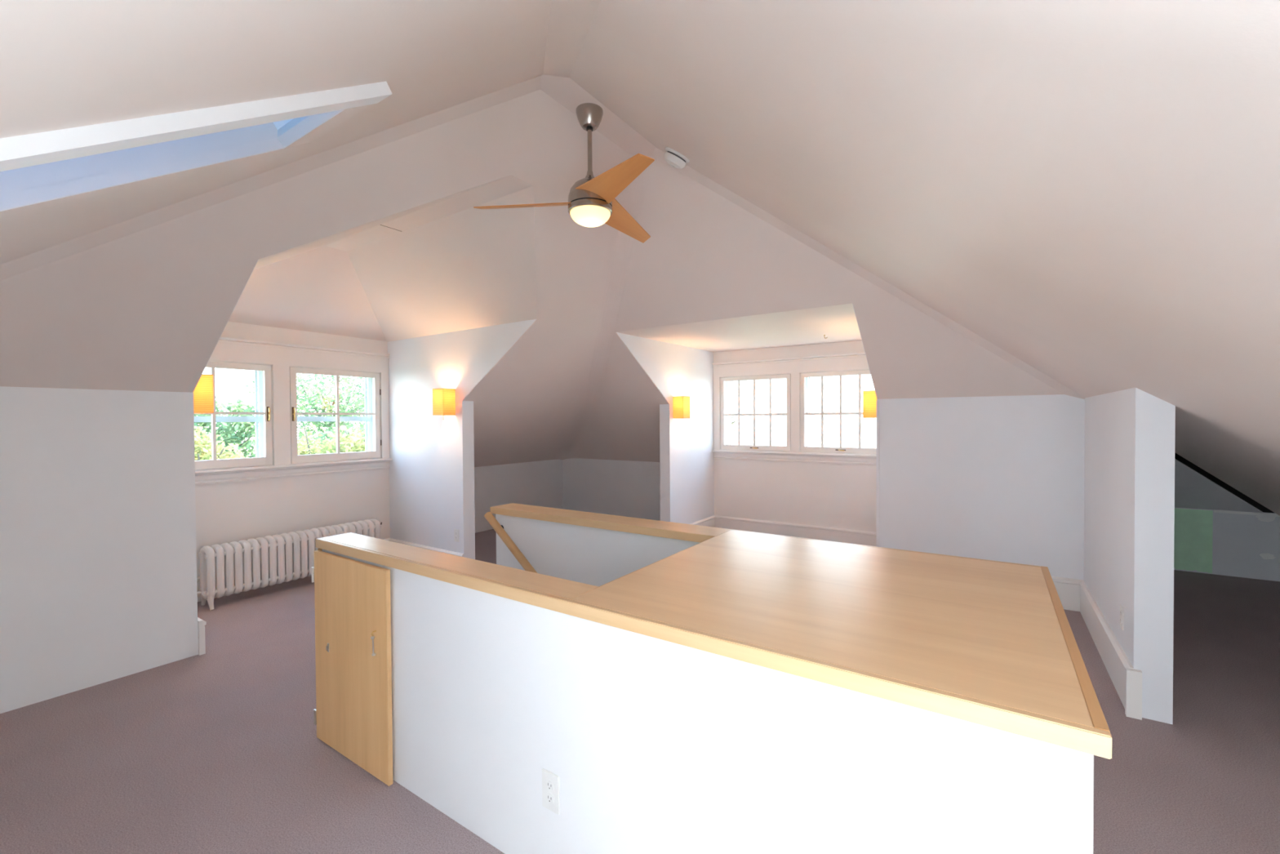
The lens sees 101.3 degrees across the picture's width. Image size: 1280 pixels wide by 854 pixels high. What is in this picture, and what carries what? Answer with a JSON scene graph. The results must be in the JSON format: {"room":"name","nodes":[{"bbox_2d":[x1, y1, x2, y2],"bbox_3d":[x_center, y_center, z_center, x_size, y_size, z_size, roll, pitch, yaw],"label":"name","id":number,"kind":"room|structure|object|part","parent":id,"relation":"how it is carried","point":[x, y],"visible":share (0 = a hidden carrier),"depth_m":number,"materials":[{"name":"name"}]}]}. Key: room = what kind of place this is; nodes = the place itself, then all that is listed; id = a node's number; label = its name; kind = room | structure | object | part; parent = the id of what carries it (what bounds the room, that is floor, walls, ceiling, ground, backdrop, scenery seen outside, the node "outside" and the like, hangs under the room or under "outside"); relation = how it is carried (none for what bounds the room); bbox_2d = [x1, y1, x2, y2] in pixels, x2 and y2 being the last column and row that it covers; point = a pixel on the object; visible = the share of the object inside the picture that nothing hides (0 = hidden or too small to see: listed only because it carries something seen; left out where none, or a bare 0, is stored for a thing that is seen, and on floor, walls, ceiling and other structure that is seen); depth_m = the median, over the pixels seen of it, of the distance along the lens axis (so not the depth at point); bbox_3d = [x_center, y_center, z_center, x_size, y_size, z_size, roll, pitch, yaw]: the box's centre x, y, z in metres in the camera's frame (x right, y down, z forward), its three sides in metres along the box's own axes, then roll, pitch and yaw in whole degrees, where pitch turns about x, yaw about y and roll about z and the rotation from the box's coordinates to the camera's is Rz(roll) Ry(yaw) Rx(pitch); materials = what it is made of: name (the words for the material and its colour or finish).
{"room":"attic room","nodes":[
{"label":"attic room","id":0,"kind":"room"},
{"bbox_2d":[0,386,171,713],"bbox_3d":[-3.276,0.604,2.586,0.100,1.660,1.438,0,1,34],"label":"wall","id":1,"kind":"structure","parent":0,"point":[85,566],"depth_m":2.84,"materials":[{"name":"paint"}]},
{"bbox_2d":[166,260,257,662],"bbox_3d":[-2.969,0.249,3.317,2.344,2.345,0.130,0,1,34],"label":"wall","id":2,"kind":"structure","parent":0,"point":[180,405],"depth_m":3.21,"materials":[{"name":"paint"}]},
{"bbox_2d":[197,617,206,655],"bbox_3d":[-3.248,1.313,3.623,1.246,0.212,0.036,0,1,34],"label":"baseboard","id":3,"kind":"structure","parent":2,"relation":"attached to","point":[201,623],"depth_m":3.27,"materials":[{"name":"paint"}]},
{"bbox_2d":[193,373,213,413],"bbox_3d":[-2.881,-0.216,3.408,0.160,0.250,0.132,0,1,34],"label":"wall sconce","id":4,"kind":"object","parent":2,"relation":"attached to","point":[203,397],"visible":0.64,"depth_m":3.38,"materials":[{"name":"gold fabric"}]},
{"bbox_2d":[0,0,550,264],"bbox_3d":[-1.097,-0.941,1.539,4.677,1.678,2.367,0,1,34],"label":"ceiling","id":5,"kind":"structure","parent":0,"point":[64,64],"depth_m":1.14,"materials":[{"name":"paint"}]},
{"bbox_2d":[0,81,391,217],"bbox_3d":[-1.390,-0.723,1.156,0.570,1.132,1.447,0,1,34],"label":"window","id":6,"kind":"structure","parent":5,"relation":"attached to","point":[326,109],"depth_m":1.34,"materials":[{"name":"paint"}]},
{"bbox_2d":[0,75,540,280],"bbox_3d":[-2.078,-0.970,2.283,3.244,1.630,0.106,-1,1,-11],"label":"strip","id":7,"kind":"object","parent":5,"relation":"attached to","point":[36,260],"visible":0.44,"depth_m":2.35,"materials":[{"name":"paint"}]},
{"bbox_2d":[195,321,390,577],"bbox_3d":[-3.313,0.222,4.821,0.200,2.360,2.088,0,1,34],"label":"wall","id":8,"kind":"structure","parent":0,"point":[236,511],"depth_m":4.81,"materials":[{"name":"paint"}]},
{"bbox_2d":[194,360,272,470],"bbox_3d":[-3.591,-0.100,4.382,0.264,0.910,0.865,0,1,34],"label":"window","id":9,"kind":"structure","parent":8,"relation":"in","point":[263,389],"depth_m":4.60,"materials":[{"name":"paint"}]},
{"bbox_3d":[-3.631,-0.065,4.409,0.037,0.050,0.745,0,1,34],"label":"storm rail","id":10,"kind":"part","parent":9,"relation":"part of","materials":[{"name":"metal"}]},
{"bbox_3d":[-3.644,-0.100,4.418,0.045,0.870,0.821,0,1,34],"label":"storm frame","id":11,"kind":"part","parent":9,"relation":"part of","materials":[{"name":"metal"}]},
{"bbox_3d":[-3.296,-0.116,4.650,0.004,0.130,0.018,0,1,34],"label":"latch plate","id":12,"kind":"part","parent":9,"relation":"part of","materials":[{"name":"brown metal"}]},
{"bbox_3d":[-3.280,-0.114,4.640,0.034,0.116,0.012,0,1,34],"label":"latch lever","id":13,"kind":"part","parent":9,"relation":"part of","materials":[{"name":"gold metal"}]},
{"bbox_2d":[195,336,392,485],"bbox_3d":[-3.205,-0.152,4.742,0.066,1.226,1.988,0,1,34],"label":"trim","id":14,"kind":"structure","parent":8,"relation":"attached to","point":[281,355],"depth_m":4.76,"materials":[{"name":"paint"}]},
{"bbox_3d":[-3.202,0.354,4.749,0.066,0.024,1.988,0,1,34],"label":"window stool","id":15,"kind":"part","parent":14,"relation":"part of","materials":[{"name":"paint"}]},
{"bbox_3d":[-3.217,-0.739,4.738,0.046,0.053,1.987,0,1,34],"label":"head moulding","id":16,"kind":"part","parent":14,"relation":"part of","materials":[{"name":"paint"}]},
{"bbox_2d":[289,367,381,463],"bbox_3d":[-3.040,-0.115,5.206,0.264,0.910,0.874,0,1,34],"label":"window","id":17,"kind":"structure","parent":8,"relation":"in","point":[371,418],"depth_m":5.19,"materials":[{"name":"paint"}]},
{"bbox_3d":[-3.185,-0.119,4.817,0.004,0.130,0.018,0,1,34],"label":"latch plate","id":18,"kind":"part","parent":17,"relation":"part of","materials":[{"name":"brown metal"}]},
{"bbox_3d":[-3.169,-0.117,4.806,0.034,0.116,0.012,0,1,34],"label":"latch lever","id":19,"kind":"part","parent":17,"relation":"part of","materials":[{"name":"gold metal"}]},
{"bbox_3d":[-3.080,-0.080,5.233,0.037,0.050,0.754,0,1,34],"label":"storm rail","id":20,"kind":"part","parent":17,"relation":"part of","materials":[{"name":"metal"}]},
{"bbox_3d":[-3.093,-0.115,5.242,0.045,0.870,0.830,0,1,34],"label":"storm frame","id":21,"kind":"part","parent":17,"relation":"part of","materials":[{"name":"metal"}]},
{"bbox_2d":[196,537,389,601],"bbox_3d":[-3.212,1.302,4.773,0.026,0.200,1.988,0,1,34],"label":"baseboard","id":22,"kind":"structure","parent":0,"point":[197,577],"depth_m":4.24,"materials":[{"name":"paint"}]},
{"bbox_2d":[227,174,537,342],"bbox_3d":[-1.978,-1.193,3.903,3.072,0.629,2.008,0,1,34],"label":"ceiling","id":23,"kind":"structure","parent":0,"point":[445,264],"depth_m":4.26,"materials":[{"name":"paint"}]},
{"bbox_2d":[387,319,536,559],"bbox_3d":[-1.791,0.217,5.077,2.344,2.345,0.130,0,1,34],"label":"wall","id":24,"kind":"structure","parent":0,"point":[432,465],"depth_m":5.13,"materials":[{"name":"paint"}]},
{"bbox_2d":[389,537,463,556],"bbox_3d":[-2.168,1.289,5.255,1.227,0.200,0.026,0,1,34],"label":"baseboard","id":25,"kind":"structure","parent":24,"relation":"attached to","point":[390,539],"depth_m":5.21,"materials":[{"name":"paint"}]},
{"bbox_2d":[432,387,455,419],"bbox_3d":[-1.849,-0.213,4.951,0.160,0.295,0.132,0,1,34],"label":"wall sconce","id":26,"kind":"object","parent":24,"relation":"attached to","point":[443,399],"visible":1,"depth_m":4.90,"materials":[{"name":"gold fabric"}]},
{"bbox_2d":[453,528,459,542],"bbox_3d":[-1.740,1.028,4.974,0.072,0.120,0.008,0,1,34],"label":"wall outlet","id":27,"kind":"object","parent":24,"relation":"attached to","point":[456,538],"visible":1,"depth_m":4.97,"materials":[{"name":"white plastic"}]},
{"bbox_2d":[474,458,563,533],"bbox_3d":[-2.000,0.898,7.044,0.100,0.930,2.927,0,1,34],"label":"wall","id":28,"kind":"structure","parent":0,"point":[537,483],"depth_m":7.37,"materials":[{"name":"paint"}]},
{"bbox_2d":[0,89,1062,405],"bbox_3d":[-0.193,-1.009,2.991,4.567,1.595,5.342,0,1,34],"label":"ceiling","id":29,"kind":"structure","parent":0,"point":[148,309],"depth_m":3.06,"materials":[{"name":"paint"}]},
{"bbox_2d":[473,102,654,243],"bbox_3d":[-0.180,-1.399,2.924,1.091,0.614,0.986,0,1,34],"label":"ceiling fan","id":30,"kind":"object","parent":29,"relation":"attached to","point":[592,202],"visible":1,"depth_m":2.76,"materials":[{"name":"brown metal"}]},
{"bbox_3d":[-0.580,-1.216,2.863,0.622,0.079,0.175,0,1,1],"label":"blade","id":31,"kind":"part","parent":30,"relation":"part of","materials":[{"name":"orange wood"}]},
{"bbox_3d":[-0.271,-1.484,2.831,0.025,0.270,0.025,0,1,34],"label":"down rod","id":32,"kind":"part","parent":30,"relation":"part of","materials":[{"name":"silver metal"}]},
{"bbox_3d":[-0.269,-1.125,2.836,0.218,0.068,0.218,0,1,34],"label":"lamp shade","id":33,"kind":"part","parent":30,"relation":"part of","materials":[{"name":"white glass"}]},
{"bbox_3d":[-0.139,-1.214,2.552,0.175,0.079,0.622,-1,1,-29],"label":"blade","id":34,"kind":"part","parent":30,"relation":"part of","materials":[{"name":"orange wood"}]},
{"bbox_3d":[-0.089,-1.222,3.090,0.175,0.079,0.622,0,1,31],"label":"blade","id":35,"kind":"part","parent":30,"relation":"part of","materials":[{"name":"orange wood"}]},
{"bbox_2d":[473,400,659,466],"bbox_3d":[-0.984,0.087,6.262,2.496,0.910,2.913,0,1,34],"label":"ceiling","id":36,"kind":"structure","parent":0,"point":[505,433],"depth_m":6.60,"materials":[{"name":"paint"}]},
{"bbox_2d":[542,0,600,77],"bbox_3d":[-0.062,-0.907,0.847,0.127,1.738,3.474,-1,1,-11],"label":"ceiling","id":37,"kind":"structure","parent":0,"point":[570,21],"depth_m":1.71,"materials":[{"name":"paint"}]},
{"bbox_2d":[495,514,699,586],"bbox_3d":[0.277,1.776,2.608,2.730,2.471,0.140,0,1,34],"label":"wall","id":38,"kind":"structure","parent":0,"point":[597,557],"depth_m":2.91,"materials":[{"name":"paint"}]},
{"bbox_2d":[484,511,537,573],"bbox_3d":[-0.225,1.206,2.795,1.704,1.368,0.095,0,1,34],"label":"handrail","id":39,"kind":"object","parent":38,"relation":"attached to","point":[499,528],"visible":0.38,"depth_m":3.11,"materials":[{"name":"brown wood"}]},
{"bbox_2d":[562,457,660,520],"bbox_3d":[-0.205,0.880,7.544,2.528,0.930,0.100,0,1,34],"label":"wall","id":40,"kind":"structure","parent":0,"point":[625,488],"depth_m":7.61,"materials":[{"name":"paint"}]},
{"bbox_2d":[584,153,653,407],"bbox_3d":[-0.307,-1.027,4.892,0.159,1.610,3.233,-1,1,-11],"label":"ceiling","id":41,"kind":"structure","parent":0,"point":[632,197],"depth_m":4.44,"materials":[{"name":"paint"}]},
{"bbox_2d":[0,528,1279,853],"bbox_3d":[0.604,1.521,3.594,8.283,0.250,7.600,0,1,34],"label":"floor","id":42,"kind":"structure","parent":0,"point":[220,750],"depth_m":2.26,"materials":[{"name":"carpet"}]},
{"bbox_2d":[197,518,382,609],"bbox_3d":[-3.031,1.165,4.638,0.213,0.486,1.488,0,1,34],"label":"radiator","id":43,"kind":"object","parent":42,"relation":"on","point":[226,569],"visible":0.66,"depth_m":4.35,"materials":[{"name":"metal"}]},
{"bbox_3d":[-3.449,1.345,4.149,0.063,0.145,0.047,0,1,34],"label":"leg","id":44,"kind":"part","parent":43,"relation":"part of","materials":[{"name":"metal"}]},
{"bbox_3d":[-3.325,1.346,4.066,0.063,0.145,0.047,0,1,34],"label":"leg","id":45,"kind":"part","parent":43,"relation":"part of","materials":[{"name":"metal"}]},
{"bbox_2d":[616,332,714,524],"bbox_3d":[0.356,0.188,6.027,0.130,2.350,2.280,0,1,34],"label":"wall","id":46,"kind":"structure","parent":0,"point":[686,460],"depth_m":6.14,"materials":[{"name":"paint"}]},
{"bbox_2d":[672,395,689,418],"bbox_3d":[0.473,-0.222,5.963,0.132,0.250,0.160,0,1,34],"label":"wall sconce","id":47,"kind":"object","parent":46,"relation":"attached to","point":[681,404],"visible":1,"depth_m":5.90,"materials":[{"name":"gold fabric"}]},
{"bbox_2d":[689,515,715,527],"bbox_3d":[0.663,1.256,6.351,0.026,0.200,1.132,0,1,34],"label":"baseboard","id":48,"kind":"structure","parent":46,"relation":"attached to","point":[710,521],"depth_m":6.62,"materials":[{"name":"paint"}]},
{"bbox_2d":[321,548,1093,853],"bbox_3d":[-0.300,0.992,1.725,2.710,0.871,0.132,0,1,34],"label":"wall","id":49,"kind":"structure","parent":0,"point":[654,745],"depth_m":1.38,"materials":[{"name":"paint"}]},
{"bbox_2d":[311,548,392,786],"bbox_3d":[-1.203,0.991,2.295,0.596,0.868,0.187,0,1,34],"label":"door","id":50,"kind":"structure","parent":49,"relation":"in","point":[353,713],"depth_m":2.20,"materials":[{"name":"brown wood"}]},
{"bbox_3d":[-1.383,0.977,2.320,0.012,0.038,0.010,0,1,34],"label":"staple plate","id":51,"kind":"part","parent":50,"relation":"part of","materials":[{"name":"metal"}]},
{"bbox_2d":[542,768,559,814],"bbox_3d":[-0.278,1.132,1.628,0.072,0.120,0.008,0,1,34],"label":"wall outlet","id":52,"kind":"object","parent":49,"relation":"attached to","point":[550,781],"visible":1,"depth_m":1.62,"materials":[{"name":"white plastic"}]},
{"bbox_2d":[546,793,553,804],"bbox_3d":[-0.280,1.152,1.626,0.027,0.029,0.002,0,1,34],"label":"receptacle","id":53,"kind":"object","parent":52,"relation":"attached to","point":[549,797],"depth_m":1.63,"materials":[{"name":"white plastic"}]},
{"bbox_2d":[546,780,553,791],"bbox_3d":[-0.280,1.112,1.625,0.027,0.029,0.002,0,1,34],"label":"receptacle","id":54,"kind":"object","parent":52,"relation":"attached to","point":[549,784],"depth_m":1.62,"materials":[{"name":"white plastic"}]},
{"bbox_2d":[315,502,1111,759],"bbox_3d":[-0.018,0.531,2.161,2.774,0.043,1.212,0,1,34],"label":"countertop","id":55,"kind":"structure","parent":49,"relation":"on","point":[990,643],"depth_m":1.48,"materials":[{"name":"brown wood"}]},
{"bbox_3d":[0.617,0.532,1.736,1.204,0.038,1.174,0,1,34],"label":"counter panel","id":56,"kind":"part","parent":55,"relation":"part of","materials":[{"name":"brown wood"}]},
{"bbox_2d":[616,302,862,351],"bbox_3d":[1.257,-0.967,5.323,2.163,0.088,2.154,0,1,34],"label":"ceiling","id":57,"kind":"structure","parent":0,"point":[838,323],"depth_m":5.05,"materials":[{"name":"paint"}]},
{"bbox_2d":[713,340,875,532],"bbox_3d":[1.907,0.149,6.300,2.243,2.400,0.200,0,1,34],"label":"wall","id":58,"kind":"structure","parent":0,"point":[835,495],"depth_m":6.21,"materials":[{"name":"paint"}]},
{"bbox_2d":[720,373,791,450],"bbox_3d":[1.469,-0.175,6.580,0.933,0.943,0.252,0,1,34],"label":"window","id":59,"kind":"structure","parent":58,"relation":"in","point":[726,399],"depth_m":6.52,"materials":[{"name":"paint"}]},
{"bbox_3d":[1.502,-0.176,6.628,0.889,0.903,0.045,0,1,34],"label":"storm frame","id":60,"kind":"part","parent":59,"relation":"part of","materials":[{"name":"metal"}]},
{"bbox_3d":[1.493,-0.147,6.615,0.813,0.024,0.037,0,1,34],"label":"storm rail","id":61,"kind":"part","parent":59,"relation":"part of","materials":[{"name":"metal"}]},
{"bbox_2d":[711,351,875,465],"bbox_3d":[1.831,-0.206,6.184,2.142,1.246,0.066,0,1,34],"label":"trim","id":62,"kind":"structure","parent":58,"relation":"attached to","point":[794,366],"depth_m":6.21,"materials":[{"name":"paint"}]},
{"bbox_3d":[1.833,-0.804,6.184,2.142,0.051,0.046,0,1,34],"label":"head moulding","id":63,"kind":"part","parent":62,"relation":"part of","materials":[{"name":"paint"}]},
{"bbox_3d":[1.834,0.309,6.191,2.142,0.024,0.066,0,1,34],"label":"window stool","id":64,"kind":"part","parent":62,"relation":"part of","materials":[{"name":"paint"}]},
{"bbox_2d":[800,369,875,453],"bbox_3d":[2.321,-0.172,6.010,0.933,0.943,0.252,0,1,34],"label":"window","id":65,"kind":"structure","parent":58,"relation":"in","point":[806,414],"depth_m":6.04,"materials":[{"name":"paint"}]},
{"bbox_3d":[2.345,-0.145,6.046,0.813,0.024,0.037,0,1,34],"label":"storm rail","id":66,"kind":"part","parent":65,"relation":"part of","materials":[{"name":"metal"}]},
{"bbox_2d":[715,515,875,546],"bbox_3d":[1.851,1.251,6.222,2.143,0.200,0.026,0,1,34],"label":"baseboard","id":67,"kind":"structure","parent":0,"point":[830,534],"depth_m":6.20,"materials":[{"name":"paint"}]},
{"bbox_2d":[852,303,893,548],"bbox_3d":[2.246,0.194,4.763,0.130,2.350,2.280,0,1,34],"label":"wall","id":68,"kind":"structure","parent":0,"point":[886,406],"depth_m":4.64,"materials":[{"name":"paint"}]},
{"bbox_2d":[862,390,876,417],"bbox_3d":[2.144,-0.208,4.845,0.132,0.250,0.160,0,1,34],"label":"wall sconce","id":69,"kind":"object","parent":68,"relation":"attached to","point":[869,397],"visible":0.87,"depth_m":4.78,"materials":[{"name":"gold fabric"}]},
{"bbox_2d":[875,400,879,546],"bbox_3d":[2.122,0.569,4.682,0.024,1.605,0.006,0,1,34],"label":"trim","id":70,"kind":"structure","parent":68,"relation":"attached to","point":[877,402],"depth_m":4.68,"materials":[{"name":"paint"}]},
{"bbox_2d":[569,0,1279,515],"bbox_3d":[2.155,-0.343,2.463,4.258,2.940,7.500,0,1,34],"label":"ceiling","id":71,"kind":"structure","parent":0,"point":[1088,189],"depth_m":1.17,"materials":[{"name":"paint"}]},
{"bbox_2d":[540,74,656,156],"bbox_3d":[-0.203,-1.755,2.925,0.182,0.100,0.956,0,1,34],"label":"strip","id":72,"kind":"object","parent":71,"relation":"attached to","point":[563,90],"visible":0.58,"depth_m":2.86,"materials":[{"name":"paint"}]},
{"bbox_2d":[664,146,689,168],"bbox_3d":[0.213,-1.557,3.030,0.143,0.123,0.157,0,1,34],"label":"smoke detector","id":73,"kind":"object","parent":71,"relation":"attached to","point":[677,160],"visible":1,"depth_m":2.99,"materials":[{"name":"white plastic"}]},
{"bbox_2d":[652,147,1085,399],"bbox_3d":[1.698,-1.004,3.592,3.276,1.645,0.106,-1,1,-11],"label":"strip","id":74,"kind":"object","parent":71,"relation":"attached to","point":[658,153],"visible":0.35,"depth_m":3.56,"materials":[{"name":"paint"}]},
{"bbox_2d":[893,394,1084,580],"bbox_3d":[2.798,0.542,4.293,1.313,1.660,0.100,0,1,34],"label":"wall","id":75,"kind":"structure","parent":0,"point":[1001,478],"depth_m":4.21,"materials":[{"name":"paint"}]},
{"bbox_2d":[1051,576,1084,611],"bbox_3d":[2.705,1.256,4.292,1.423,0.235,0.026,0,1,34],"label":"baseboard","id":76,"kind":"structure","parent":75,"relation":"attached to","point":[1068,589],"depth_m":3.94,"materials":[{"name":"paint"}]},
{"bbox_2d":[1084,387,1175,724],"bbox_3d":[2.914,0.577,3.198,0.137,1.620,1.692,0,1,34],"label":"wall","id":77,"kind":"structure","parent":0,"point":[1129,451],"depth_m":2.53,"materials":[{"name":"paint"}]},
{"bbox_2d":[1079,580,1133,708],"bbox_3d":[2.835,1.271,3.232,0.028,0.232,1.645,0,1,34],"label":"baseboard","id":78,"kind":"structure","parent":77,"relation":"attached to","point":[1114,659],"depth_m":3.05,"materials":[{"name":"paint"}]},
{"bbox_2d":[1120,604,1124,630],"bbox_3d":[2.529,0.998,2.755,0.008,0.120,0.072,0,1,34],"label":"wall outlet","id":79,"kind":"object","parent":77,"relation":"attached to","point":[1122,608],"visible":1,"depth_m":2.74,"materials":[{"name":"white plastic"}]},
{"bbox_2d":[1124,666,1142,719],"bbox_3d":[2.382,1.286,2.532,0.056,0.228,0.030,0,1,34],"label":"trim","id":80,"kind":"structure","parent":77,"relation":"attached to","point":[1133,677],"depth_m":2.52,"materials":[{"name":"paint"}]},
{"bbox_2d":[1174,453,1242,493],"bbox_3d":[4.571,0.160,4.023,2.372,1.809,2.635,0,1,34],"label":"roof","id":81,"kind":"structure","parent":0,"point":[1188,464],"depth_m":4.60,"materials":[{"name":"black"}]},
{"bbox_2d":[1174,458,1262,512],"bbox_3d":[4.426,0.267,4.273,1.555,1.120,1.985,0,1,34],"label":"ceiling","id":82,"kind":"structure","parent":0,"point":[1193,490],"depth_m":4.61,"materials":[{"name":"grey paint"}]},
{"bbox_2d":[1173,506,1279,581],"bbox_3d":[5.208,1.050,4.891,1.872,0.599,0.112,0,1,34],"label":"wall","id":83,"kind":"structure","parent":0,"point":[1237,544],"depth_m":4.76,"materials":[{"name":"grey paint"}]},
{"bbox_3d":[4.978,1.052,4.986,0.640,0.578,0.014,0,1,34],"label":"green panel","id":84,"kind":"part","parent":83,"relation":"part of","materials":[{"name":"green paint"}]},
{"bbox_2d":[1232,493,1274,512],"bbox_3d":[5.210,0.611,4.891,1.872,0.283,0.096,0,1,34],"label":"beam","id":85,"kind":"structure","parent":0,"point":[1242,496],"depth_m":4.67,"materials":[{"name":"black"}]},
{"label":"outside","id":86,"kind":"structure","parent":0,"visible":0},
{"bbox_3d":[-6.861,7.956,16.765,110.000,0.200,120.000,0,1,34],"label":"ground","id":87,"kind":"structure","parent":86,"visible":0},
{"bbox_2d":[194,426,248,460],"bbox_3d":[-8.783,3.954,10.180,2.502,8.013,2.629,0,1,19],"label":"leafy tree","id":88,"kind":"object","parent":87,"relation":"on","point":[206,450],"visible":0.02,"depth_m":10.23,"materials":[{"name":"green plant"}]},
{"bbox_2d":[194,395,258,458],"bbox_3d":[-12.331,3.481,15.033,3.830,8.863,3.868,0,1,34],"label":"leafy tree","id":89,"kind":"object","parent":87,"relation":"on","point":[226,431],"visible":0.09,"depth_m":14.92,"materials":[{"name":"green plant"}]},
{"bbox_2d":[236,373,367,448],"bbox_3d":[-15.132,2.027,25.925,7.487,11.499,7.439,0,1,34],"label":"leafy tree","id":90,"kind":"object","parent":87,"relation":"on","point":[360,400],"visible":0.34,"depth_m":24.92,"materials":[{"name":"green plant"}]},
{"bbox_2d":[297,421,368,454],"bbox_3d":[-7.492,3.885,12.897,2.918,8.059,2.881,-1,1,-37],"label":"leafy tree","id":91,"kind":"object","parent":87,"relation":"on","point":[347,444],"visible":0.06,"depth_m":12.57,"materials":[{"name":"green plant"}]},
{"bbox_2d":[311,407,368,452],"bbox_3d":[-9.292,3.526,18.504,4.091,8.639,4.180,0,1,34],"label":"leafy tree","id":92,"kind":"object","parent":87,"relation":"on","point":[348,427],"visible":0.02,"depth_m":17.66,"materials":[{"name":"green plant"}]},
{"bbox_2d":[730,381,758,431],"bbox_3d":[2.333,2.747,16.883,3.056,10.101,2.671,-1,1,-32],"label":"bare tree","id":93,"kind":"object","parent":87,"relation":"on","point":[751,404],"visible":0.07,"depth_m":17.02,"materials":[{"name":"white plant"}]}
]}

